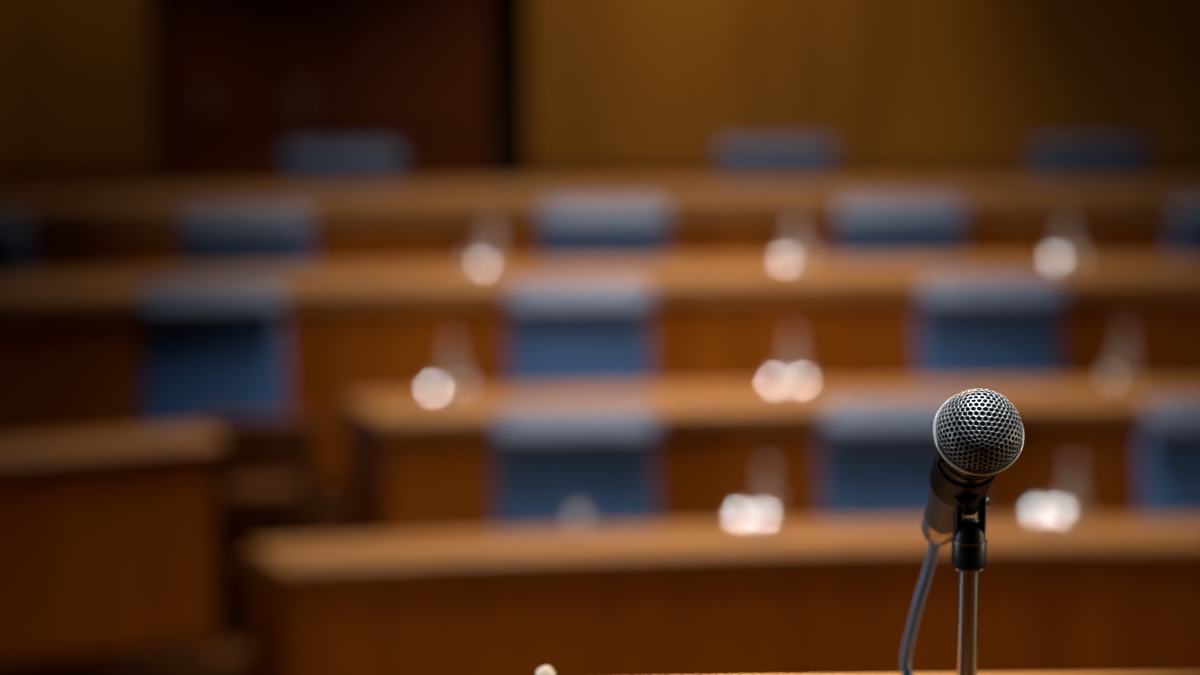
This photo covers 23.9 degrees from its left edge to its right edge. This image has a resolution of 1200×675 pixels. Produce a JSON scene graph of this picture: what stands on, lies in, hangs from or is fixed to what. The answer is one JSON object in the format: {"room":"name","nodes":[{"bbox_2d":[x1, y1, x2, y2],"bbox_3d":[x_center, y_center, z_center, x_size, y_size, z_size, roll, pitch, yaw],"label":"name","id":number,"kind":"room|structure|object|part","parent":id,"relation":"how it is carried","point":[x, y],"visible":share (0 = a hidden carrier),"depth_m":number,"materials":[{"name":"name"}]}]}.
{"room":"conference hall","nodes":[
{"label":"conference hall","id":0,"kind":"room"},
{"bbox_2d":[140,633,247,674],"bbox_3d":[1.000,1.023,12.608,14.000,0.250,7.791,0,9,0],"label":"floor","id":1,"kind":"structure","parent":0,"point":[224,643],"depth_m":10.72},
{"bbox_2d":[0,426,224,674],"bbox_3d":[-2.661,0.858,10.120,2.732,0.835,0.412,-5,10,-29],"label":"curved desk","id":2,"kind":"object","parent":1,"relation":"on","point":[107,540],"visible":1,"depth_m":10.43,"materials":[{"name":"brown wood"}]},
{"bbox_3d":[-1.516,0.796,10.726,0.030,0.773,0.225,-4,10,-24],"label":"panel","id":3,"kind":"part","parent":2,"relation":"part of","materials":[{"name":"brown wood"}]},
{"bbox_2d":[38,652,247,674],"bbox_3d":[0.930,1.292,10.157,14.051,0.046,1.781,-1,9,-5],"label":"trim","id":4,"kind":"structure","parent":1,"relation":"attached to","point":[227,660],"depth_m":10.57,"materials":[{"name":"brown wood"}]},
{"bbox_2d":[138,280,286,430],"bbox_3d":[-1.531,0.439,11.354,0.690,1.287,0.680,-2,9,-11],"label":"chair","id":5,"kind":"object","parent":1,"relation":"on","point":[208,347],"visible":0.39,"depth_m":11.44,"materials":[{"name":"blue fabric"}]},
{"bbox_2d":[194,415,320,644],"bbox_3d":[-1.322,0.742,10.861,0.470,0.838,0.360,0,9,0],"label":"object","id":6,"kind":"object","parent":1,"relation":"on","point":[266,477],"visible":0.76,"depth_m":10.88,"materials":[{"name":"brown wood"}]},
{"bbox_2d":[506,280,652,390],"bbox_3d":[-0.069,0.433,11.390,0.690,1.287,0.680,-1,9,-5],"label":"chair","id":7,"kind":"object","parent":1,"relation":"on","point":[562,334],"visible":0.41,"depth_m":11.49,"materials":[{"name":"blue fabric"}]},
{"bbox_3d":[-0.085,0.244,11.558,0.582,0.710,0.148,-1,-3,-5],"label":"backrest","id":8,"kind":"part","parent":7,"relation":"part of","materials":[{"name":"blue fabric"}]},
{"bbox_2d":[341,383,1199,539],"bbox_3d":[2.055,0.663,11.182,6.174,0.896,0.940,0,9,0],"label":"curved desk","id":9,"kind":"object","parent":1,"relation":"on","point":[418,465],"visible":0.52,"depth_m":10.94,"materials":[{"name":"brown wood"}]},
{"bbox_3d":[-0.896,0.724,11.047,0.031,0.818,0.537,-3,9,-21],"label":"panel","id":10,"kind":"part","parent":9,"relation":"part of","materials":[{"name":"brown wood"}]},
{"bbox_3d":[2.105,0.709,10.913,5.842,0.748,0.316,0,9,0],"label":"panel","id":11,"kind":"part","parent":9,"relation":"part of","materials":[{"name":"brown wood"}]},
{"bbox_2d":[917,275,1064,383],"bbox_3d":[1.610,0.411,11.530,0.690,1.287,0.680,0,9,-1],"label":"chair","id":12,"kind":"object","parent":1,"relation":"on","point":[984,328],"visible":0.41,"depth_m":11.64,"materials":[{"name":"blue fabric"}]},
{"bbox_3d":[1.606,0.222,11.698,0.582,0.710,0.148,0,-3,-1],"label":"backrest","id":13,"kind":"part","parent":12,"relation":"part of","materials":[{"name":"blue fabric"}]},
{"bbox_2d":[321,500,347,540],"bbox_3d":[1.000,0.771,13.421,14.000,0.500,6.107,0,9,0],"label":"floor","id":14,"kind":"structure","parent":0,"point":[335,527],"depth_m":12.14,"materials":[{"name":"brown wood"}]},
{"bbox_2d":[0,214,30,276],"bbox_3d":[-2.746,0.094,12.202,0.690,1.210,0.680,-2,9,-10],"label":"chair","id":15,"kind":"object","parent":14,"relation":"on","point":[14,229],"visible":0.38,"depth_m":12.35,"materials":[{"name":"blue fabric"}]},
{"bbox_3d":[-2.779,-0.086,12.369,0.582,0.671,0.157,-2,-3,-10],"label":"backrest","id":16,"kind":"part","parent":15,"relation":"part of","materials":[{"name":"blue fabric"}]},
{"bbox_2d":[177,207,311,271],"bbox_3d":[-1.557,0.048,12.501,0.690,1.210,0.680,-1,9,-7],"label":"chair","id":17,"kind":"object","parent":14,"relation":"on","point":[219,238],"visible":0.34,"depth_m":12.60,"materials":[{"name":"blue fabric"}]},
{"bbox_3d":[-1.582,-0.132,12.669,0.582,0.671,0.157,-1,-3,-7],"label":"backrest","id":18,"kind":"part","parent":17,"relation":"part of","materials":[{"name":"blue fabric"}]},
{"bbox_2d":[321,502,347,515],"bbox_3d":[0.944,0.810,11.640,14.041,0.046,1.614,-1,9,-4],"label":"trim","id":19,"kind":"structure","parent":14,"relation":"attached to","point":[333,508],"depth_m":12.10,"materials":[{"name":"brown wood"}]},
{"bbox_2d":[0,259,1199,500],"bbox_3d":[0.646,0.212,12.297,9.632,0.948,1.251,-1,9,-5],"label":"curved desk","id":20,"kind":"object","parent":14,"relation":"on","point":[70,344],"visible":0.45,"depth_m":12.25,"materials":[{"name":"brown wood"}]},
{"bbox_2d":[538,201,668,262],"bbox_3d":[0.027,0.007,12.765,0.690,1.210,0.680,-1,9,-4],"label":"chair","id":21,"kind":"object","parent":14,"relation":"on","point":[573,231],"visible":0.42,"depth_m":12.86,"materials":[{"name":"blue fabric"}]},
{"bbox_3d":[0.013,-0.173,12.935,0.582,0.671,0.157,-1,-3,-4],"label":"backrest","id":22,"kind":"part","parent":21,"relation":"part of","materials":[{"name":"blue fabric"}]},
{"bbox_2d":[834,198,965,258],"bbox_3d":[1.381,-0.010,12.874,0.690,1.210,0.680,0,9,-1],"label":"chair","id":23,"kind":"object","parent":14,"relation":"on","point":[870,228],"visible":0.35,"depth_m":12.97,"materials":[{"name":"blue fabric"}]},
{"bbox_3d":[1.376,-0.190,13.044,0.582,0.671,0.157,0,-3,-1],"label":"backrest","id":24,"kind":"part","parent":23,"relation":"part of","materials":[{"name":"blue fabric"}]},
{"bbox_2d":[1169,198,1199,258],"bbox_3d":[2.915,-0.009,12.870,0.690,1.210,0.680,0,9,2],"label":"chair","id":25,"kind":"object","parent":14,"relation":"on","point":[1184,243],"visible":0.41,"depth_m":13.00,"materials":[{"name":"blue fabric"}]},
{"bbox_3d":[2.920,-0.189,13.040,0.582,0.671,0.157,0,-3,2],"label":"backrest","id":26,"kind":"part","parent":25,"relation":"part of","materials":[{"name":"blue fabric"}]},
{"bbox_2d":[152,0,527,188],"bbox_3d":[-1.491,-1.161,17.250,2.359,3.150,1.750,0,9,0],"label":"door frame","id":27,"kind":"structure","parent":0,"point":[509,17],"depth_m":17.96,"materials":[{"name":"paint"}]},
{"bbox_2d":[159,0,289,188],"bbox_3d":[-2.179,-1.364,16.447,0.742,2.285,0.115,0,9,0],"label":"door","id":28,"kind":"structure","parent":27,"relation":"in","point":[224,64],"depth_m":16.46,"materials":[{"name":"brown wood"}]},
{"bbox_3d":[-2.296,-1.343,16.426,0.018,0.132,0.067,0,9,0],"label":"handle","id":29,"kind":"part","parent":28,"relation":"part of","materials":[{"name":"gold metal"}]},
{"bbox_3d":[-2.296,-1.348,16.461,0.070,0.240,0.012,0,9,0],"label":"handle plate","id":30,"kind":"part","parent":28,"relation":"part of","materials":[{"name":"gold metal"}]},
{"bbox_2d":[289,0,492,183],"bbox_3d":[-1.213,-1.364,16.447,1.170,2.285,0.115,0,9,0],"label":"door","id":31,"kind":"structure","parent":27,"relation":"in","point":[414,76],"depth_m":16.46,"materials":[{"name":"brown wood"}]},
{"bbox_3d":[-1.749,-1.343,16.426,0.018,0.132,0.067,0,9,0],"label":"handle","id":32,"kind":"part","parent":31,"relation":"part of","materials":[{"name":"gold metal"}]},
{"bbox_3d":[-1.749,-1.348,16.461,0.070,0.240,0.012,0,9,0],"label":"handle plate","id":33,"kind":"part","parent":31,"relation":"part of","materials":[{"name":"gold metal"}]},
{"bbox_2d":[0,0,1199,188],"bbox_3d":[1.000,-2.670,16.046,14.000,6.500,0.170,0,9,0],"label":"wall","id":34,"kind":"structure","parent":0,"point":[612,83],"depth_m":16.14,"materials":[{"name":"brown wood"}]},
{"bbox_2d":[0,168,1199,175],"bbox_3d":[1.000,-0.948,16.213,14.000,0.045,0.065,0,9,0],"label":"trim","id":35,"kind":"structure","parent":34,"relation":"attached to","point":[3,171],"depth_m":16.18,"materials":[{"name":"brown wood"}]},
{"bbox_2d":[0,175,1199,192],"bbox_3d":[1.000,-0.556,16.281,14.000,0.750,0.050,0,9,0],"label":"trim","id":36,"kind":"structure","parent":34,"relation":"attached to","point":[8,184],"depth_m":16.20,"materials":[{"name":"brown wood"}]},
{"bbox_3d":[1.000,2.280,5.614,14.000,0.100,22.400,0,9,0],"label":"floor","id":37,"kind":"structure","parent":0,"visible":0},
{"bbox_2d":[492,405,657,533],"bbox_3d":[-0.074,0.902,10.030,0.690,1.274,0.680,-1,9,-5],"label":"chair","id":38,"kind":"object","parent":37,"relation":"on","point":[575,467],"visible":0.42,"depth_m":10.13,"materials":[{"name":"blue fabric"}]},
{"bbox_3d":[-0.091,0.715,10.198,0.582,0.704,0.150,-1,-3,-5],"label":"backrest","id":39,"kind":"part","parent":38,"relation":"part of","materials":[{"name":"blue fabric"}]},
{"bbox_2d":[240,520,1199,674],"bbox_3d":[1.808,1.118,9.799,6.124,0.920,1.013,0,9,0],"label":"curved desk","id":40,"kind":"object","parent":37,"relation":"on","point":[1054,595],"visible":0.95,"depth_m":9.56,"materials":[{"name":"brown wood"}]},
{"bbox_3d":[-1.112,1.176,9.622,0.031,0.858,0.535,-4,9,-22],"label":"panel","id":41,"kind":"part","parent":40,"relation":"part of","materials":[{"name":"brown wood"}]},
{"bbox_2d":[819,399,976,523],"bbox_3d":[1.104,0.883,10.159,0.690,1.274,0.680,0,9,-2],"label":"chair","id":42,"kind":"object","parent":37,"relation":"on","point":[876,456],"visible":0.21,"depth_m":10.26,"materials":[{"name":"blue fabric"}]},
{"bbox_3d":[1.096,0.695,10.328,0.582,0.704,0.150,0,-3,-2],"label":"backrest","id":43,"kind":"part","parent":42,"relation":"part of","materials":[{"name":"blue fabric"}]},
{"bbox_2d":[1140,397,1199,519],"bbox_3d":[2.272,0.877,10.192,0.690,1.274,0.680,0,9,0],"label":"chair","id":44,"kind":"object","parent":37,"relation":"on","point":[1170,447],"visible":0.5,"depth_m":10.31,"materials":[{"name":"blue fabric"}]},
{"bbox_3d":[1.000,0.522,14.212,14.000,0.750,4.469,0,9,0],"label":"floor","id":45,"kind":"structure","parent":0,"visible":0},
{"bbox_2d":[282,144,401,185],"bbox_3d":[-1.264,-0.383,13.990,0.690,1.107,0.680,-1,9,-6],"label":"chair","id":46,"kind":"object","parent":45,"relation":"on","point":[356,164],"visible":0.3,"depth_m":14.06,"materials":[{"name":"blue fabric"}]},
{"bbox_3d":[-1.286,-0.550,14.161,0.582,0.620,0.167,-1,-3,-6],"label":"backrest","id":47,"kind":"part","parent":46,"relation":"part of","materials":[{"name":"blue fabric"}]},
{"bbox_2d":[0,179,1199,275],"bbox_3d":[0.520,-0.238,13.681,10.462,0.915,1.348,-1,9,-5],"label":"curved desk","id":48,"kind":"object","parent":45,"relation":"on","point":[134,230],"visible":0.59,"depth_m":13.67,"materials":[{"name":"brown wood"}]},
{"bbox_3d":[0.543,-0.162,13.430,10.053,0.701,0.740,-1,9,-5],"label":"panel","id":49,"kind":"part","parent":48,"relation":"part of","materials":[{"name":"brown wood"}]},
{"bbox_2d":[717,140,834,179],"bbox_3d":[0.898,-0.424,14.253,0.690,1.107,0.680,0,9,-2],"label":"chair","id":50,"kind":"object","parent":45,"relation":"on","point":[739,159],"visible":0.31,"depth_m":14.33,"materials":[{"name":"blue fabric"}]},
{"bbox_3d":[0.891,-0.591,14.425,0.582,0.620,0.167,0,-3,-2],"label":"backrest","id":51,"kind":"part","parent":50,"relation":"part of","materials":[{"name":"blue fabric"}]},
{"bbox_2d":[1029,140,1149,178],"bbox_3d":[2.486,-0.429,14.287,0.690,1.107,0.680,0,9,1],"label":"chair","id":52,"kind":"object","parent":45,"relation":"on","point":[1053,159],"visible":0.28,"depth_m":14.36,"materials":[{"name":"blue fabric"}]},
{"bbox_3d":[2.489,-0.596,14.459,0.582,0.620,0.167,0,-3,1],"label":"backrest","id":53,"kind":"part","parent":52,"relation":"part of","materials":[{"name":"blue fabric"}]},
{"bbox_3d":[0.100,2.587,-1.422,7.000,1.440,8.400,0,9,0],"label":"floor","id":54,"kind":"structure","parent":0,"visible":0},
{"bbox_2d":[789,669,1199,674],"bbox_3d":[0.100,0.839,1.571,2.200,1.103,0.949,0,9,0],"label":"desk","id":55,"kind":"object","parent":54,"relation":"on","point":[1153,671],"visible":0.84,"depth_m":1.92,"materials":[{"name":"brown wood"}]},
{"bbox_2d":[929,448,997,674],"bbox_3d":[0.227,0.151,1.749,0.108,0.202,0.108,0,9,0],"label":"microphone stand","id":56,"kind":"object","parent":55,"relation":"on","point":[969,546],"visible":0.79,"depth_m":1.74,"materials":[{"name":"black plastic"}]},
{"bbox_2d":[953,518,985,542],"bbox_3d":[0.227,0.118,1.744,0.020,0.012,0.020,0,9,0],"label":"socket","id":57,"kind":"object","parent":56,"relation":"attached to","point":[966,530],"depth_m":1.74,"materials":[{"name":"black plastic"}]},
{"bbox_2d":[921,389,1023,544],"bbox_3d":[0.214,0.082,1.725,0.055,0.121,0.156,-2,9,-11],"label":"microphone","id":58,"kind":"object","parent":56,"relation":"attached to","point":[978,434],"visible":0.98,"depth_m":1.66,"materials":[{"name":"metal"}]},
{"bbox_2d":[900,542,939,674],"bbox_3d":[0.214,0.209,1.634,0.094,0.124,0.511,-2,9,-11],"label":"microphone cable","id":59,"kind":"object","parent":58,"relation":"hanging from","point":[933,549],"visible":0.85,"depth_m":1.86,"materials":[{"name":"grey rubber"}]},
{"bbox_3d":[0.219,0.091,1.741,0.036,0.036,0.098,-1,-26,-4],"label":"handle","id":60,"kind":"part","parent":58,"relation":"part of","materials":[{"name":"metal"}]},
{"bbox_2d":[933,389,1023,477],"bbox_3d":[0.223,0.057,1.671,0.054,0.055,0.056,0,9,0],"label":"grille","id":61,"kind":"object","parent":58,"relation":"attached to","point":[978,433],"depth_m":1.65,"materials":[{"name":"metal"}]},
{"bbox_3d":[-0.029,0.234,1.855,0.054,0.005,0.054,0,9,0],"label":"pen holder","id":62,"kind":"object","parent":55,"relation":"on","visible":0},
{"bbox_2d":[536,666,555,674],"bbox_3d":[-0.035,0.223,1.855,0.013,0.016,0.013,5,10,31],"label":"pen","id":63,"kind":"object","parent":62,"relation":"on","point":[544,670],"visible":1,"depth_m":1.85,"materials":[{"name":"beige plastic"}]}
]}

